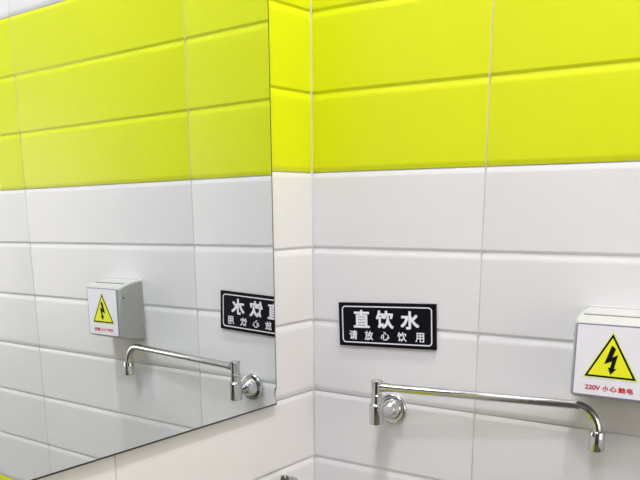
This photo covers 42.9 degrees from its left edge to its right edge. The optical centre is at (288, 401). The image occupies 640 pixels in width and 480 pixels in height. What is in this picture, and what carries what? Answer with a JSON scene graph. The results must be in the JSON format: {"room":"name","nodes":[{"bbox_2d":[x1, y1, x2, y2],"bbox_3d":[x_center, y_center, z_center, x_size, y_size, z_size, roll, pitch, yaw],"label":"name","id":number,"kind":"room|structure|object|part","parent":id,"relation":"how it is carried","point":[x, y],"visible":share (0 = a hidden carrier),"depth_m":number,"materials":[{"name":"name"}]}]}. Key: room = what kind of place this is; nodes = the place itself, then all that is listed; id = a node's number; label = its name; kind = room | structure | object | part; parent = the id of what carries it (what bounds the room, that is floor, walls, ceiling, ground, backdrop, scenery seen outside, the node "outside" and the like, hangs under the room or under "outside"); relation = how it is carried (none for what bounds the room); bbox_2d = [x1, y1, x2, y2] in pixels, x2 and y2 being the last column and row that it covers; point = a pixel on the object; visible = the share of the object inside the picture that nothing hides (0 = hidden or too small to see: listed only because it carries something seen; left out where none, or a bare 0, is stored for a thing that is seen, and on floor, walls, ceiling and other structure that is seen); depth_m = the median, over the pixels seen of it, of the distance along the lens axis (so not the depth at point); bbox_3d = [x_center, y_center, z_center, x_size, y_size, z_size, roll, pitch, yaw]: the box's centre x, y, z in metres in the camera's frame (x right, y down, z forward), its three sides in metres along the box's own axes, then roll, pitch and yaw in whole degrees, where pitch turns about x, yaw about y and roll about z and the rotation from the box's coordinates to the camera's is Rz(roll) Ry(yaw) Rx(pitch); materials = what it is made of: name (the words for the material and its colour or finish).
{"room":"public restroom","nodes":[
{"label":"public restroom","id":0,"kind":"room"},
{"bbox_2d":[38,0,313,479],"bbox_3d":[-0.780,-0.198,0.143,0.139,3.051,2.502,10,17,36],"label":"wall","id":1,"kind":"structure","parent":0,"point":[275,441],"depth_m":1.06,"materials":[{"name":"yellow tile"}]},
{"bbox_2d":[0,0,276,479],"bbox_3d":[-0.316,-0.355,0.620,0.011,0.926,0.960,10,17,36],"label":"mirror","id":2,"kind":"object","parent":1,"relation":"attached to","point":[137,289],"visible":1,"depth_m":0.85,"materials":[{"name":"clear glass"}]},
{"bbox_2d":[281,475,297,479],"bbox_3d":[0.000,0.127,1.114,0.043,0.073,0.056,9,17,34],"label":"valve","id":3,"kind":"object","parent":1,"relation":"attached to","point":[283,477],"visible":1,"depth_m":1.08,"materials":[{"name":"silver metal"}]},
{"bbox_3d":[0.006,0.110,1.100,0.010,0.028,0.032,9,17,34],"label":"handle","id":4,"kind":"part","parent":3,"relation":"part of","materials":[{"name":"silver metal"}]},
{"bbox_2d":[309,0,639,479],"bbox_3d":[0.951,-0.302,0.501,2.220,3.050,0.122,9,17,34],"label":"wall","id":5,"kind":"structure","parent":0,"point":[478,161],"depth_m":0.98,"materials":[{"name":"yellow tile"}]},
{"bbox_2d":[339,302,436,349],"bbox_3d":[0.129,-0.101,1.076,0.147,0.065,0.003,9,17,34],"label":"information sign","id":6,"kind":"object","parent":5,"relation":"attached to","point":[389,325],"visible":1,"depth_m":1.07,"materials":[{"name":"black plastic"}]},
{"bbox_2d":[369,379,605,452],"bbox_3d":[0.232,0.018,1.001,0.301,0.068,0.051,9,17,34],"label":"water tap","id":7,"kind":"object","parent":5,"relation":"attached to","point":[391,407],"visible":1,"depth_m":1.00,"materials":[{"name":"silver metal"}]},
{"bbox_3d":[0.238,0.006,0.989,0.276,0.039,0.010,7,16,30],"label":"spout","id":8,"kind":"part","parent":7,"relation":"part of","materials":[{"name":"silver metal"}]},
{"bbox_2d":[570,305,639,402],"bbox_3d":[0.361,-0.048,0.889,0.091,0.104,0.052,9,17,34],"label":"box","id":9,"kind":"object","parent":5,"relation":"attached to","point":[606,346],"visible":1,"depth_m":0.87,"materials":[{"name":"white plastic"}]},
{"bbox_3d":[0.375,-0.053,0.907,0.090,0.104,0.004,9,17,34],"label":"plate","id":10,"kind":"part","parent":9,"relation":"part of","materials":[{"name":"white plastic"}]}
]}

